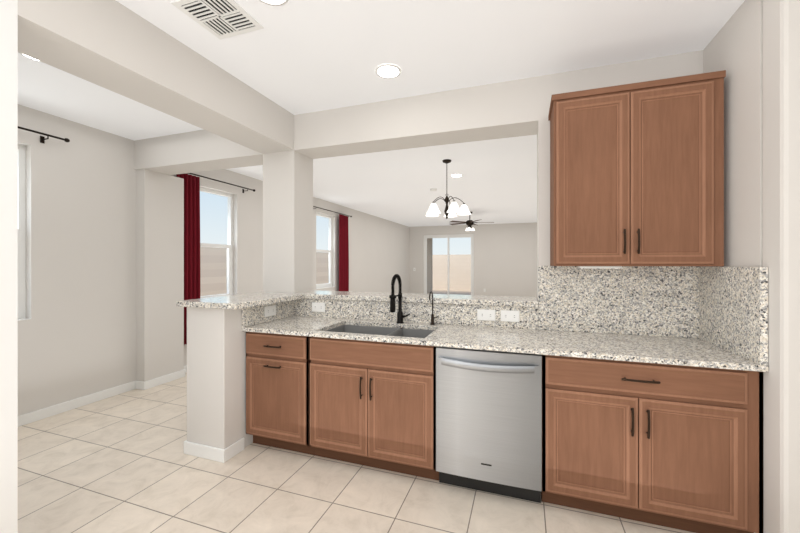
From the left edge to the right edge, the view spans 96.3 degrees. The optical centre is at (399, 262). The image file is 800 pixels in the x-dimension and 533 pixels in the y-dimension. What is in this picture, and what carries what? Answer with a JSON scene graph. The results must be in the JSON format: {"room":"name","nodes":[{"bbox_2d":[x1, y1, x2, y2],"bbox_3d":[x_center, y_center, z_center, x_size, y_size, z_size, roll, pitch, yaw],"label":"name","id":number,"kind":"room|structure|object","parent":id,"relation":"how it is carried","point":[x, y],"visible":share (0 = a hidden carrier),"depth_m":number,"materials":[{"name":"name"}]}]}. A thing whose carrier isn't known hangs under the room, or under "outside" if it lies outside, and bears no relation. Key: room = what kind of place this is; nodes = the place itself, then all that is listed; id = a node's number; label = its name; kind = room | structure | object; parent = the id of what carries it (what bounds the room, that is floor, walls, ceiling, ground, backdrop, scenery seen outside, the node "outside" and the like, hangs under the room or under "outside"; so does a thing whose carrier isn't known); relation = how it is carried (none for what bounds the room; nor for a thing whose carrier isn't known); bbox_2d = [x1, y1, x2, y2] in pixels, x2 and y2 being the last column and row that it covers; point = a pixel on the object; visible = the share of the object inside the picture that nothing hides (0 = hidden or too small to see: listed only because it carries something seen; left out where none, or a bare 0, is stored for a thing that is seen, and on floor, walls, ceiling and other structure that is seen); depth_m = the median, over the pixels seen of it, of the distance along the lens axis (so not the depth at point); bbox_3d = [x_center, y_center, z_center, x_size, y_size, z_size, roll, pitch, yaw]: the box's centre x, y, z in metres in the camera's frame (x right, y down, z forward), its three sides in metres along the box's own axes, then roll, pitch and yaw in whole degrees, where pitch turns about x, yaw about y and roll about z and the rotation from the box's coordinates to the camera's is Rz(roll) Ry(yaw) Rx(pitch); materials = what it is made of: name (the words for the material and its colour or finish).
{"room":"kitchen","nodes":[
{"label":"kitchen","id":0,"kind":"room"},
{"bbox_2d":[0,0,252,532],"bbox_3d":[-1.899,0.021,1.113,0.350,2.740,5.310,0,0,19],"label":"wall","id":1,"kind":"structure","parent":0,"point":[8,266],"depth_m":1.48,"materials":[{"name":"white paint"}]},
{"bbox_2d":[185,440,227,462],"bbox_3d":[-1.386,1.346,2.554,0.354,0.090,0.018,0,0,19],"label":"baseboard","id":2,"kind":"structure","parent":1,"relation":"attached to","point":[214,453],"depth_m":2.54,"materials":[{"name":"white wood"}]},
{"bbox_2d":[136,169,183,381],"bbox_3d":[-2.784,0.181,4.177,0.130,2.420,0.480,0,0,19],"label":"wall","id":3,"kind":"structure","parent":0,"point":[159,271],"depth_m":4.09,"materials":[{"name":"white paint"}]},
{"bbox_2d":[142,368,186,389],"bbox_3d":[-2.716,1.346,4.153,0.014,0.090,0.508,0,0,19],"label":"baseboard","id":4,"kind":"structure","parent":3,"relation":"attached to","point":[148,384],"depth_m":4.12,"materials":[{"name":"white wood"}]},
{"bbox_2d":[18,104,408,415],"bbox_3d":[-2.187,0.021,6.341,0.160,2.740,15.320,0,0,19],"label":"wall","id":5,"kind":"structure","parent":0,"point":[77,334],"depth_m":3.58,"materials":[{"name":"white paint"}]},
{"bbox_2d":[18,144,27,320],"bbox_3d":[-3.452,-0.269,2.665,0.139,1.521,1.025,0,0,19],"label":"nook window","id":6,"kind":"structure","parent":5,"relation":"in","point":[21,232],"depth_m":3.13,"materials":[{"name":"white plastic"}]},
{"bbox_2d":[18,126,69,143],"bbox_3d":[-3.377,-1.109,2.504,0.105,0.079,1.750,0,0,19],"label":"curtain rod","id":7,"kind":"object","parent":5,"relation":"attached to","point":[42,139],"visible":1,"depth_m":3.18,"materials":[{"name":"brown metal"}]},
{"bbox_2d":[18,381,138,426],"bbox_3d":[-3.740,1.346,1.598,0.014,0.090,5.020,0,0,19],"label":"baseboard","id":8,"kind":"structure","parent":5,"relation":"attached to","point":[53,410],"depth_m":3.42,"materials":[{"name":"white wood"}]},
{"bbox_2d":[200,187,232,297],"bbox_3d":[-2.637,-0.243,5.015,0.139,1.571,0.800,0,0,19],"label":"window","id":9,"kind":"structure","parent":5,"relation":"in","point":[229,247],"depth_m":5.33,"materials":[{"name":"white plastic"}]},
{"bbox_2d":[188,173,255,192],"bbox_3d":[-2.530,-1.109,4.946,0.105,0.079,1.420,0,0,19],"label":"curtain rod","id":10,"kind":"object","parent":5,"relation":"attached to","point":[254,190],"visible":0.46,"depth_m":5.06,"materials":[{"name":"brown metal"}]},
{"bbox_2d":[176,174,199,343],"bbox_3d":[-2.652,-0.049,4.491,0.076,2.120,0.326,0,0,19],"label":"curtain","id":11,"kind":"object","parent":10,"relation":"hanging from","point":[191,237],"visible":0.42,"depth_m":4.50,"materials":[{"name":"red fabric"}]},
{"bbox_2d":[316,213,333,288],"bbox_3d":[-1.670,-0.259,7.802,0.139,1.601,0.780,0,0,19],"label":"window","id":12,"kind":"structure","parent":5,"relation":"in","point":[324,285],"depth_m":8.10,"materials":[{"name":"white plastic"}]},
{"bbox_2d":[313,206,351,216],"bbox_3d":[-1.496,-1.109,7.927,0.105,0.079,1.730,0,0,19],"label":"curtain rod","id":13,"kind":"object","parent":5,"relation":"attached to","point":[331,211],"visible":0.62,"depth_m":7.78,"materials":[{"name":"brown metal"}]},
{"bbox_2d":[339,214,348,290],"bbox_3d":[-1.313,-0.049,8.350,0.076,2.120,0.436,0,0,19],"label":"curtain","id":14,"kind":"object","parent":13,"relation":"hanging from","point":[343,256],"visible":0.92,"depth_m":8.30,"materials":[{"name":"red fabric"}]},
{"bbox_2d":[18,372,693,532],"bbox_3d":[1.243,1.451,5.151,7.700,0.120,15.600,0,0,19],"label":"floor","id":15,"kind":"structure","parent":0,"point":[121,463],"depth_m":2.18,"materials":[{"name":"tile"}]},
{"bbox_2d":[246,332,314,454],"bbox_3d":[-0.812,0.950,2.864,0.550,0.883,0.661,0,0,19],"label":"base cabinet","id":16,"kind":"object","parent":15,"relation":"on","point":[277,390],"visible":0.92,"depth_m":2.59,"materials":[{"name":"brown wood"}]},
{"bbox_2d":[309,325,438,480],"bbox_3d":[-0.119,0.950,2.623,0.916,0.883,0.661,0,0,19],"label":"base cabinet","id":17,"kind":"object","parent":15,"relation":"on","point":[372,403],"visible":0.94,"depth_m":2.34,"materials":[{"name":"brown wood"}]},
{"bbox_2d":[436,346,541,502],"bbox_3d":[0.600,0.952,2.367,0.602,0.879,0.674,0,0,19],"label":"dishwasher","id":18,"kind":"object","parent":15,"relation":"on","point":[488,421],"visible":0.9,"depth_m":2.08,"materials":[{"name":"metal"}]},
{"bbox_2d":[541,355,762,532],"bbox_3d":[1.350,0.950,2.114,0.974,0.883,0.661,0,0,19],"label":"base cabinet","id":19,"kind":"object","parent":15,"relation":"on","point":[679,447],"visible":0.98,"depth_m":1.83,"materials":[{"name":"brown wood"}]},
{"bbox_2d":[242,266,768,371],"bbox_3d":[0.372,0.264,2.463,3.056,0.487,0.650,0,0,19],"label":"countertop","id":20,"kind":"structure","parent":19,"relation":"on","point":[708,316],"depth_m":2.34,"materials":[{"name":"beige stone"}]},
{"bbox_2d":[264,305,275,316],"bbox_3d":[-1.056,0.391,2.921,0.008,0.082,0.132,0,0,19],"label":"electrical outlet","id":21,"kind":"object","parent":20,"relation":"attached to","point":[269,310],"visible":1,"depth_m":2.91,"materials":[{"name":"white plastic"}]},
{"bbox_2d":[312,302,324,311],"bbox_3d":[-0.719,0.391,3.156,0.132,0.082,0.008,0,0,19],"label":"electrical outlet","id":22,"kind":"object","parent":20,"relation":"attached to","point":[318,307],"visible":1,"depth_m":3.15,"materials":[{"name":"white plastic"}]},
{"bbox_2d":[327,325,434,337],"bbox_3d":[-0.150,0.610,2.615,0.822,0.204,0.462,0,0,19],"label":"undermount sink","id":23,"kind":"object","parent":20,"relation":"in","point":[404,332],"visible":0.04,"depth_m":2.82,"materials":[{"name":"grey metal"}]},
{"bbox_2d":[389,274,409,322],"bbox_3d":[0.001,0.281,2.759,0.117,0.390,0.225,0,0,19],"label":"pull-down faucet","id":24,"kind":"object","parent":20,"relation":"on","point":[400,315],"visible":1,"depth_m":2.82,"materials":[{"name":"black metal"}]},
{"bbox_2d":[429,291,438,324],"bbox_3d":[0.255,0.345,2.728,0.070,0.262,0.113,0,0,19],"label":"tap","id":25,"kind":"object","parent":20,"relation":"on","point":[432,319],"visible":1,"depth_m":2.76,"materials":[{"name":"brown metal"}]},
{"bbox_2d":[477,309,494,320],"bbox_3d":[0.646,0.391,2.683,0.132,0.082,0.008,0,0,19],"label":"electrical outlet","id":26,"kind":"object","parent":20,"relation":"attached to","point":[486,315],"visible":1,"depth_m":2.68,"materials":[{"name":"white plastic"}]},
{"bbox_2d":[501,310,519,321],"bbox_3d":[0.806,0.391,2.627,0.132,0.082,0.008,0,0,19],"label":"electrical outlet","id":27,"kind":"object","parent":20,"relation":"attached to","point":[509,316],"visible":1,"depth_m":2.62,"materials":[{"name":"white plastic"}]},
{"bbox_2d":[18,0,744,226],"bbox_3d":[1.243,-1.424,5.151,7.700,0.150,15.600,0,0,19],"label":"ceiling","id":28,"kind":"structure","parent":0,"point":[295,57],"depth_m":2.42,"materials":[{"name":"white paint"}]},
{"bbox_2d":[18,52,42,62],"bbox_3d":[-2.353,-1.345,2.323,0.186,0.006,0.186,0,0,19],"label":"recessed light","id":29,"kind":"object","parent":28,"relation":"in","point":[29,57],"visible":0.21,"depth_m":2.34,"materials":[{"name":"white"}]},
{"bbox_2d":[18,0,293,153],"bbox_3d":[-1.440,-1.189,2.436,0.350,0.320,1.890,0,0,19],"label":"beam","id":30,"kind":"structure","parent":28,"relation":"attached to","point":[115,46],"depth_m":2.05,"materials":[{"name":"white paint"}]},
{"bbox_2d":[134,130,262,174],"bbox_3d":[-2.062,-1.189,3.816,1.730,0.320,0.310,0,0,19],"label":"beam","id":31,"kind":"structure","parent":28,"relation":"attached to","point":[192,152],"depth_m":3.73,"materials":[{"name":"white paint"}]},
{"bbox_2d":[171,0,263,39],"bbox_3d":[-0.983,-1.346,1.954,0.320,0.006,0.320,0,0,19],"label":"ceiling vent","id":32,"kind":"object","parent":28,"relation":"in","point":[221,19],"visible":1,"depth_m":1.95,"materials":[{"name":"white plastic"}]},
{"bbox_2d":[259,0,288,5],"bbox_3d":[-0.645,-1.345,1.784,0.186,0.006,0.186,0,0,19],"label":"recessed light","id":33,"kind":"object","parent":28,"relation":"in","point":[275,2],"visible":1,"depth_m":1.85,"materials":[{"name":"white"}]},
{"bbox_2d":[375,64,400,78],"bbox_3d":[-0.083,-1.345,2.520,0.186,0.006,0.186,0,0,19],"label":"recessed light","id":34,"kind":"object","parent":28,"relation":"in","point":[388,71],"visible":1,"depth_m":2.51,"materials":[{"name":"white"}]},
{"bbox_2d":[426,159,470,218],"bbox_3d":[0.625,-0.962,4.741,0.616,0.775,0.594,0,0,19],"label":"chandelier","id":35,"kind":"object","parent":28,"relation":"hanging from","point":[452,209],"visible":1,"depth_m":4.67,"materials":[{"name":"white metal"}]},
{"bbox_2d":[451,174,462,176],"bbox_3d":[0.874,-1.345,5.522,0.186,0.006,0.186,0,0,19],"label":"recessed light","id":36,"kind":"object","parent":28,"relation":"in","point":[456,175],"visible":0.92,"depth_m":5.50,"materials":[{"name":"white"}]},
{"bbox_2d":[450,212,493,230],"bbox_3d":[1.870,-1.101,9.511,1.215,0.495,1.198,0,0,19],"label":"room ceiling fan","id":37,"kind":"object","parent":28,"relation":"hanging from","point":[469,223],"visible":0.9,"depth_m":9.43,"materials":[{"name":"brown metal"}]},
{"bbox_2d":[409,222,536,297],"bbox_3d":[3.802,0.021,12.286,7.260,2.740,0.160,0,0,19],"label":"wall","id":38,"kind":"structure","parent":0,"point":[505,259],"depth_m":12.37,"materials":[{"name":"white paint"}]},
{"bbox_2d":[424,234,473,294],"bbox_3d":[1.759,0.181,13.001,1.830,2.420,0.070,0,0,19],"label":"door","id":39,"kind":"structure","parent":38,"relation":"in","point":[447,236],"depth_m":12.97,"materials":[{"name":"white plastic"}]},
{"bbox_2d":[294,50,702,299],"bbox_3d":[1.455,0.021,2.590,5.020,2.740,0.300,0,0,19],"label":"wall","id":40,"kind":"structure","parent":0,"point":[505,109],"depth_m":2.76,"materials":[{"name":"white paint"}]},
{"bbox_2d":[548,70,725,265],"bbox_3d":[1.426,-0.517,2.233,0.908,1.072,0.386,0,0,19],"label":"upper cabinet","id":41,"kind":"object","parent":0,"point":[636,174],"visible":1,"depth_m":2.09,"materials":[{"name":"brown wood"}]},
{"bbox_2d":[578,266,623,268],"bbox_3d":[1.294,0.028,2.308,0.260,0.016,0.090,0,0,19],"label":"under-cabinet light","id":42,"kind":"object","parent":41,"relation":"attached to","point":[600,267],"depth_m":2.27,"materials":[{"name":"white plastic"}]},
{"bbox_2d":[703,0,762,266],"bbox_3d":[1.901,0.021,1.970,0.160,2.740,0.580,0,0,19],"label":"wall","id":43,"kind":"structure","parent":0,"point":[733,48],"depth_m":1.86,"materials":[{"name":"white paint"}]},
{"bbox_2d":[763,0,799,532],"bbox_3d":[2.633,0.021,1.324,1.965,2.740,0.160,0,0,19],"label":"wall","id":44,"kind":"structure","parent":0,"point":[781,250],"depth_m":1.58,"materials":[{"name":"white paint"}]},
{"label":"outside","id":45,"kind":"structure","parent":0,"visible":0},
{"bbox_2d":[433,290,470,294],"bbox_3d":[-0.870,1.606,9.588,50.000,0.170,52.000,0,0,19],"label":"ground","id":46,"kind":"structure","parent":45,"point":[459,292],"depth_m":18.42,"materials":[{"name":"beige"}]},
{"bbox_2d":[200,247,470,295],"bbox_3d":[-0.870,0.531,9.588,50.000,1.980,52.000,0,0,19],"label":"fence","id":47,"kind":"object","parent":46,"relation":"on","point":[209,278],"depth_m":15.72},
{"bbox_3d":[3.920,1.466,13.939,6.800,0.110,3.040,0,0,19],"label":"patio slab","id":48,"kind":"object","parent":46,"relation":"on","visible":0},
{"bbox_2d":[427,238,432,293],"bbox_3d":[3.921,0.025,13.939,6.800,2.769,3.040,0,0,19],"label":"patio column","id":49,"kind":"structure","parent":48,"relation":"on","point":[429,266],"depth_m":16.24,"materials":[{"name":"beige paint"}]},
{"bbox_3d":[0.042,0.853,3.001,2.080,1.075,0.150,0,0,19],"label":"wall","id":50,"kind":"structure","parent":0,"visible":0},
{"bbox_2d":[177,290,537,309],"bbox_3d":[-0.256,0.296,2.758,2.477,0.040,1.195,0,0,19],"label":"bar","id":51,"kind":"object","parent":50,"relation":"on","point":[240,301],"visible":0.88,"depth_m":2.84,"materials":[{"name":"grey stone"}]},
{"bbox_2d":[263,150,312,292],"bbox_3d":[-1.080,-0.536,3.475,0.350,1.625,0.310,0,0,19],"label":"post","id":52,"kind":"object","parent":51,"relation":"on","point":[287,221],"visible":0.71,"depth_m":3.34,"materials":[{"name":"white paint"}]}
]}

